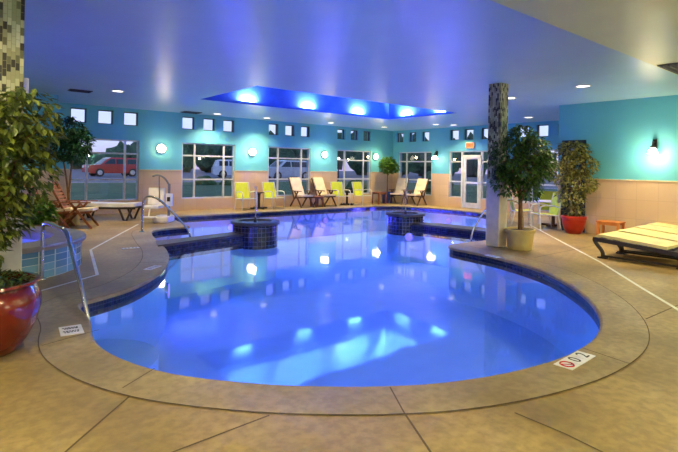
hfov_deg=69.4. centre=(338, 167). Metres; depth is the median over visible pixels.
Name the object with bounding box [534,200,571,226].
round table
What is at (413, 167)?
tree
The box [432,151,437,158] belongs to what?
wall sconce
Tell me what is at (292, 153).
tree
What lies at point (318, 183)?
cushion
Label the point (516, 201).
pool handrail
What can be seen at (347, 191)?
round table
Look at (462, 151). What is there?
window
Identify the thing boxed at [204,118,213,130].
window
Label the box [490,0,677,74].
ceiling
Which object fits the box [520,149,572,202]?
window
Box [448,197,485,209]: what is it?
panel
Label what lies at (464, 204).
door
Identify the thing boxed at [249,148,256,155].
wall sconce
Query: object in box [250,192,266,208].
round table
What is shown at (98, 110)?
window
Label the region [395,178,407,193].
cushion
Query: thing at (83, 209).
seat cushion
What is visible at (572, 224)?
pot
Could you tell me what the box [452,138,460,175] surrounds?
tree
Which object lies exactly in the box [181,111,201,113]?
ceiling vent
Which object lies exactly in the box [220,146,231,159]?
tree
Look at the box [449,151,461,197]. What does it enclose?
window
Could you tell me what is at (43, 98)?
wall
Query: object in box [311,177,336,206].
deck chair
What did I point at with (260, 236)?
pedestal
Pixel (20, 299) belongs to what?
pot
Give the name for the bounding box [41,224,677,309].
floor line
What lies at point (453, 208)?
trim
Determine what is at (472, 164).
tree
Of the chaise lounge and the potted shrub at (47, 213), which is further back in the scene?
the chaise lounge
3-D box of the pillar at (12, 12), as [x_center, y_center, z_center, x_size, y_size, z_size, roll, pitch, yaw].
[-3.216,-0.160,4.630,0.360,3.330,0.360,1,0,-39]
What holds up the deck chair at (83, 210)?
on the floor
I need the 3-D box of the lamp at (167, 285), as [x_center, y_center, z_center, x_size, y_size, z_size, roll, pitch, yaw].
[-2.754,1.984,7.860,0.055,0.257,0.257,1,0,-14]
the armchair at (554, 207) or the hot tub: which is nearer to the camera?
the hot tub
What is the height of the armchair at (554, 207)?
0.972 m
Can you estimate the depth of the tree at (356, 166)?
73.48 m
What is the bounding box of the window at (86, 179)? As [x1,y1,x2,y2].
[70,138,138,201]
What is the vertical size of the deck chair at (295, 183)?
1.161 m
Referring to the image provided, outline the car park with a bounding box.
[71,169,557,188]
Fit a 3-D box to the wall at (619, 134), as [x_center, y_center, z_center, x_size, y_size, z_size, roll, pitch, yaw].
[9.318,0.053,9.247,0.240,3.370,10.450,1,0,-39]
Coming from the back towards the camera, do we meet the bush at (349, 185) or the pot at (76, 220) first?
the bush at (349, 185)
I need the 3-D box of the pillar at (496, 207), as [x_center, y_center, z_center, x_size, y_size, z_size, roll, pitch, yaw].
[3.269,-0.049,10.118,0.300,3.330,0.300,1,0,-39]
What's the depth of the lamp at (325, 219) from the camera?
18.67 m
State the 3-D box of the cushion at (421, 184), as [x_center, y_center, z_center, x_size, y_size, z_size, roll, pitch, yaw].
[3.579,0.866,21.489,0.480,0.738,0.433,1,0,41]
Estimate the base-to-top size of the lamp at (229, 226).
0.257 m
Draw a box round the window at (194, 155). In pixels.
[181,143,234,198]
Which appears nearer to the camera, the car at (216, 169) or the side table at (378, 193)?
the side table at (378, 193)
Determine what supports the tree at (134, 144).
on the car park
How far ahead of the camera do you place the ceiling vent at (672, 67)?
6.94 m
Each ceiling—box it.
[24,0,677,130]
[202,86,453,118]
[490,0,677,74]
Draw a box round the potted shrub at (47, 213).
[22,194,60,225]
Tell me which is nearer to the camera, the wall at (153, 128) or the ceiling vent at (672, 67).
the ceiling vent at (672, 67)
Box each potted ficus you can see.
[0,86,68,356]
[50,116,97,225]
[488,124,560,250]
[547,140,600,233]
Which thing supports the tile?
attached to the water
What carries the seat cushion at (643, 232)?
on the sun lounger at (643, 232)
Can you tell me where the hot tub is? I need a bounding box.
[22,226,85,277]
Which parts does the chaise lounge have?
frame, mattress, leg, leg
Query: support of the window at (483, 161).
in the wall at (440, 140)
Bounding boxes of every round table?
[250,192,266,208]
[340,190,352,204]
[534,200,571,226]
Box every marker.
[59,324,83,336]
[144,265,160,269]
[554,351,595,369]
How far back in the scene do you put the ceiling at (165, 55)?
7.97 m
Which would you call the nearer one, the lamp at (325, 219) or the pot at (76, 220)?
the pot at (76, 220)
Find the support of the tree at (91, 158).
on the car park
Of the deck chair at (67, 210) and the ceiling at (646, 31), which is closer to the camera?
the ceiling at (646, 31)
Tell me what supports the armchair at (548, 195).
on the floor
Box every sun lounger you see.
[592,231,677,269]
[617,227,677,257]
[634,224,677,249]
[650,222,677,228]
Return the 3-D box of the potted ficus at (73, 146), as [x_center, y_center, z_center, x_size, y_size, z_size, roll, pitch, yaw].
[-6.852,0.082,12.459,1.317,2.764,0.878,1,0,3]
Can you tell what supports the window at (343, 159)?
in the wall at (153, 128)
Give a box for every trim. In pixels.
[37,208,649,414]
[61,169,336,171]
[65,243,677,451]
[588,179,677,181]
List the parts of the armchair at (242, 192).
backrest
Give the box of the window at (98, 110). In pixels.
[98,110,112,123]
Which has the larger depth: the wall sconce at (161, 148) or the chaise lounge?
the wall sconce at (161, 148)
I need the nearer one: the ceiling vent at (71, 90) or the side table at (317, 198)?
the ceiling vent at (71, 90)
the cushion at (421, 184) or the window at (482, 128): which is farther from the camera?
the cushion at (421, 184)
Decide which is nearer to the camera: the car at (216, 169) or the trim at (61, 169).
the trim at (61, 169)
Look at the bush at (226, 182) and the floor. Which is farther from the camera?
the bush at (226, 182)
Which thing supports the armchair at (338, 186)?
on the floor
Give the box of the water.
[90,211,598,386]
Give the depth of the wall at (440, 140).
21.02 m
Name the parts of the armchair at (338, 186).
backrest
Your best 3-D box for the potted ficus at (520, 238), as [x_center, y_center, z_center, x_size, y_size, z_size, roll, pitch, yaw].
[3.685,0.386,9.862,1.401,2.514,0.933,1,0,-12]
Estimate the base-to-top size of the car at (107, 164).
1.686 m
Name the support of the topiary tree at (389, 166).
on the floor
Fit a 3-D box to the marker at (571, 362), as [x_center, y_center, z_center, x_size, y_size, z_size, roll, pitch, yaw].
[1.966,1.601,4.079,0.458,0.016,0.150,1,0,-41]
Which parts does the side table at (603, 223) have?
leg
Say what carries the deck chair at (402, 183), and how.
on the floor
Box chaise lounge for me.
[71,201,141,220]
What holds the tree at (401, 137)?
on the car park
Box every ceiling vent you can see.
[67,89,92,92]
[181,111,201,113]
[657,62,677,73]
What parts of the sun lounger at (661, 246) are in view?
leg, leg, frame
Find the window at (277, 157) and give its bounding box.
[268,147,309,195]
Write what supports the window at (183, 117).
in the wall at (153, 128)
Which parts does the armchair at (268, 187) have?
backrest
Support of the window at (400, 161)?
in the wall at (440, 140)
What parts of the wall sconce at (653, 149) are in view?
lamp shade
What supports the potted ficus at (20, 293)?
on the floor
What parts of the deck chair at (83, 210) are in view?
post, post, leg, leg, seat rail, leg, leg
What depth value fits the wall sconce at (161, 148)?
16.26 m
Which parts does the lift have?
seat, backrest, lifting arm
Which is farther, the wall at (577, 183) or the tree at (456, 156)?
the tree at (456, 156)
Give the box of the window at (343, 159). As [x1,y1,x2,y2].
[337,150,370,193]
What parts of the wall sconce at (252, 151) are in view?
glass globe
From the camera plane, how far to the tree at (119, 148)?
73.92 m
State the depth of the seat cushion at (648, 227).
10.30 m
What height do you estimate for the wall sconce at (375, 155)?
0.338 m
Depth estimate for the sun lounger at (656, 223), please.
10.95 m
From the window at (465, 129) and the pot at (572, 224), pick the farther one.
the window at (465, 129)
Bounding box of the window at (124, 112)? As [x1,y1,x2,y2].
[124,112,137,125]
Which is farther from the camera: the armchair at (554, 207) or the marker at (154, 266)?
the armchair at (554, 207)
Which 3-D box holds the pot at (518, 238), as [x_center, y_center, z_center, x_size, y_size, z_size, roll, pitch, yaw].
[3.636,1.437,9.845,0.600,0.410,0.600,1,0,-39]
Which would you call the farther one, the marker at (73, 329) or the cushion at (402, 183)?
the cushion at (402, 183)
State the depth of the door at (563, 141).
13.01 m
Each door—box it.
[461,156,481,208]
[561,140,585,232]
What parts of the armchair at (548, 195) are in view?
backrest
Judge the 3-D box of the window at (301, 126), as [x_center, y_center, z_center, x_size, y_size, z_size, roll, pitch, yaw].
[-1.446,-1.465,20.178,0.440,0.440,0.070,1,0,-39]
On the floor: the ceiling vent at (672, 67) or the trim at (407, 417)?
the trim at (407, 417)
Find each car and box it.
[82,157,136,176]
[211,160,231,177]
[269,160,306,178]
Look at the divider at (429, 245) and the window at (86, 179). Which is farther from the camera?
the window at (86, 179)
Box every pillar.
[0,0,24,270]
[486,83,508,246]
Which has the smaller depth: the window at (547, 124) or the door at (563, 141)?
the door at (563, 141)
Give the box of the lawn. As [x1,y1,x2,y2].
[71,181,557,208]
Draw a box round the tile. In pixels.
[81,207,599,328]
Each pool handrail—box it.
[40,221,92,335]
[139,195,190,236]
[470,199,523,241]
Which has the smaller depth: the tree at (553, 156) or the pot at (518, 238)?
the pot at (518, 238)
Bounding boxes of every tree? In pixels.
[72,151,97,169]
[94,141,130,163]
[130,142,136,157]
[183,144,192,171]
[192,145,220,172]
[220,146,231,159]
[269,130,288,165]
[284,148,306,160]
[306,133,343,169]
[345,131,366,174]
[378,156,399,203]
[400,134,408,175]
[404,133,431,175]
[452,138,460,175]
[464,132,487,176]
[535,152,557,177]
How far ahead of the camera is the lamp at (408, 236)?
13.55 m
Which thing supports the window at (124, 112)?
in the wall at (153, 128)
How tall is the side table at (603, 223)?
0.400 m
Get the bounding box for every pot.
[0,271,41,356]
[58,214,79,225]
[504,227,535,250]
[561,215,586,233]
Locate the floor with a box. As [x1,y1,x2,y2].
[0,201,677,451]
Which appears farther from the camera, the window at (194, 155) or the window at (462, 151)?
the window at (462, 151)
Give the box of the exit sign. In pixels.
[466,142,474,147]
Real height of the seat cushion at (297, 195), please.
0.110 m
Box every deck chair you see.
[24,185,74,227]
[47,181,98,228]
[288,177,313,207]
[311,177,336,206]
[388,178,408,204]
[405,178,428,205]
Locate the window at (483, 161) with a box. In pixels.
[481,151,487,199]
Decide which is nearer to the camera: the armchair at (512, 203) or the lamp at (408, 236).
the lamp at (408, 236)
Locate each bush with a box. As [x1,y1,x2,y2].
[195,175,216,184]
[219,178,231,184]
[345,180,366,192]
[421,171,453,191]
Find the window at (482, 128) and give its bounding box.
[482,128,487,138]
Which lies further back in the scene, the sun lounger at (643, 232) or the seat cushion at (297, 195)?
the seat cushion at (297, 195)
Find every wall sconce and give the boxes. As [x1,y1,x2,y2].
[157,144,166,153]
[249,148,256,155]
[321,151,327,158]
[373,153,378,159]
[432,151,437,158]
[647,139,657,154]
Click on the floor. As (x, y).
(43, 408)
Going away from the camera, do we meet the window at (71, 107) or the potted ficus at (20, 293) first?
the potted ficus at (20, 293)
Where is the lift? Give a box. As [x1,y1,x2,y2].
[140,174,173,222]
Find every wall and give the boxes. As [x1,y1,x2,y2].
[22,92,57,222]
[57,102,392,214]
[392,120,572,213]
[557,95,677,233]
[573,149,578,214]
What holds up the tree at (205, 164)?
on the car park
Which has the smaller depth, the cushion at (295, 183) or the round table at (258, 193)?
the round table at (258, 193)
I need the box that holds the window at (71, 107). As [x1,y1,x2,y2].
[71,107,85,122]
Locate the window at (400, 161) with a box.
[399,152,431,195]
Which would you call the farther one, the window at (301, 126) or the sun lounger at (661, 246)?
the window at (301, 126)
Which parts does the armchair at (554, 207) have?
armrest leg, armrest leg, backrest, leg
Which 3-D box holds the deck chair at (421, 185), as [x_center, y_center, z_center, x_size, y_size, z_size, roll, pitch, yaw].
[3.413,1.074,21.299,0.663,1.161,1.020,1,0,41]
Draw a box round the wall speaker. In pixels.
[23,78,28,93]
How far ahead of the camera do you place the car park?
50.31 m
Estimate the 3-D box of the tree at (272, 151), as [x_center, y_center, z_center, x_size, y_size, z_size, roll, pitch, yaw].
[-10.185,-2.067,74.283,6.539,7.152,5.181,1,0,31]
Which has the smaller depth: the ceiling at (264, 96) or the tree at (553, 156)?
the ceiling at (264, 96)
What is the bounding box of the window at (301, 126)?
[301,126,308,136]
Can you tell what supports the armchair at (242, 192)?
on the floor
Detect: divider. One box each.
[156,232,243,298]
[410,222,485,267]
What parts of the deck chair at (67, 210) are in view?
leg, leg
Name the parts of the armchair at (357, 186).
backrest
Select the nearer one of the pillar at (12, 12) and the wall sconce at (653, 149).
the pillar at (12, 12)
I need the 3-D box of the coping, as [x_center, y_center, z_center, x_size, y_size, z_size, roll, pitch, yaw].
[-0.558,1.593,12.413,10.588,0.056,18.210,1,0,12]
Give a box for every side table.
[310,196,323,206]
[372,192,386,203]
[596,220,625,234]
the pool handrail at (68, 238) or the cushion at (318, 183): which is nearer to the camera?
the pool handrail at (68, 238)
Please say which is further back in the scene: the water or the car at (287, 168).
the car at (287, 168)
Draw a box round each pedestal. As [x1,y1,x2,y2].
[231,217,279,281]
[386,210,424,261]
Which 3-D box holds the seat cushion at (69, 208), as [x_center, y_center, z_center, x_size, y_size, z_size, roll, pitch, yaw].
[-6.775,1.035,11.882,0.575,0.110,0.480,1,0,-17]
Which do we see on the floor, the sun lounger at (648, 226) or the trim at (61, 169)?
the sun lounger at (648, 226)
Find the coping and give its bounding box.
[38,205,648,414]
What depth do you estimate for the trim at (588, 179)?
11.70 m
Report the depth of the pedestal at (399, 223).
13.88 m
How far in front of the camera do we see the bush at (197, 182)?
30.78 m
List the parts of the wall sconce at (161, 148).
glass globe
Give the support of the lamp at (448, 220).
attached to the water
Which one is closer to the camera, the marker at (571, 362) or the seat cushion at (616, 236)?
the marker at (571, 362)
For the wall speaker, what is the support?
attached to the pillar at (12, 12)
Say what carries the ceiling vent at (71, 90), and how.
in the ceiling at (165, 55)
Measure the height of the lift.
1.309 m
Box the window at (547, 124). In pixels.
[537,124,547,136]
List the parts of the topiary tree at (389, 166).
pot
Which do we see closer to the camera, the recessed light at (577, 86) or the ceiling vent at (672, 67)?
the ceiling vent at (672, 67)
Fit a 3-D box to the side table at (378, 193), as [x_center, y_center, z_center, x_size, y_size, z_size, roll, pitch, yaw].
[1.757,1.350,21.531,0.500,0.520,0.492,1,0,-39]
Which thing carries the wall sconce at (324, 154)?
attached to the wall at (153, 128)
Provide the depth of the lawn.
26.49 m
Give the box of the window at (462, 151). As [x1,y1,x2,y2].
[462,151,481,155]
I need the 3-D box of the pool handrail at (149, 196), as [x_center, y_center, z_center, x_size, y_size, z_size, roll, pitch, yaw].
[-3.997,1.331,11.139,1.360,1.366,0.279,1,0,15]
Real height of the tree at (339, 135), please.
7.920 m
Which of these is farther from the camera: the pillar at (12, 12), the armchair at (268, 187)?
the armchair at (268, 187)
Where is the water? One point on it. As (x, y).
(336, 311)
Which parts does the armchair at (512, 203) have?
backrest, armrest leg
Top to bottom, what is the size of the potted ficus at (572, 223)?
2.387 m
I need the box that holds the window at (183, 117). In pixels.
[183,117,193,129]
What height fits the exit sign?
0.240 m
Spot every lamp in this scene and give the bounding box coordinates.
[165,283,169,298]
[227,223,231,230]
[322,217,327,223]
[404,232,413,241]
[446,217,451,223]
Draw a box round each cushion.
[55,207,72,210]
[69,207,98,212]
[289,177,304,195]
[297,195,312,196]
[312,177,326,195]
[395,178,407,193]
[414,178,427,194]
[595,231,677,249]
[617,227,677,241]
[634,224,677,234]
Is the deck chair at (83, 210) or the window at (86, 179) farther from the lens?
the window at (86, 179)
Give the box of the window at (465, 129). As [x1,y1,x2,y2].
[465,129,472,139]
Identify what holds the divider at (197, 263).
on the water
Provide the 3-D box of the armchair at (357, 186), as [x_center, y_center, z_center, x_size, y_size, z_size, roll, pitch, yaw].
[0.964,1.114,20.811,0.669,0.972,0.604,1,0,45]
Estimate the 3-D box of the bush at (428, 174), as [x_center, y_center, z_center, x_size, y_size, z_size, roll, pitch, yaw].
[6.178,1.047,30.460,2.228,1.630,2.262,1,0,-14]
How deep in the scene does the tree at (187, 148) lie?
72.95 m
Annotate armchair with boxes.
[234,182,256,210]
[262,182,284,208]
[330,182,350,205]
[351,182,371,204]
[507,192,533,224]
[530,193,561,229]
[538,191,557,223]
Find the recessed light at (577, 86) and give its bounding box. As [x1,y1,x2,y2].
[575,85,590,87]

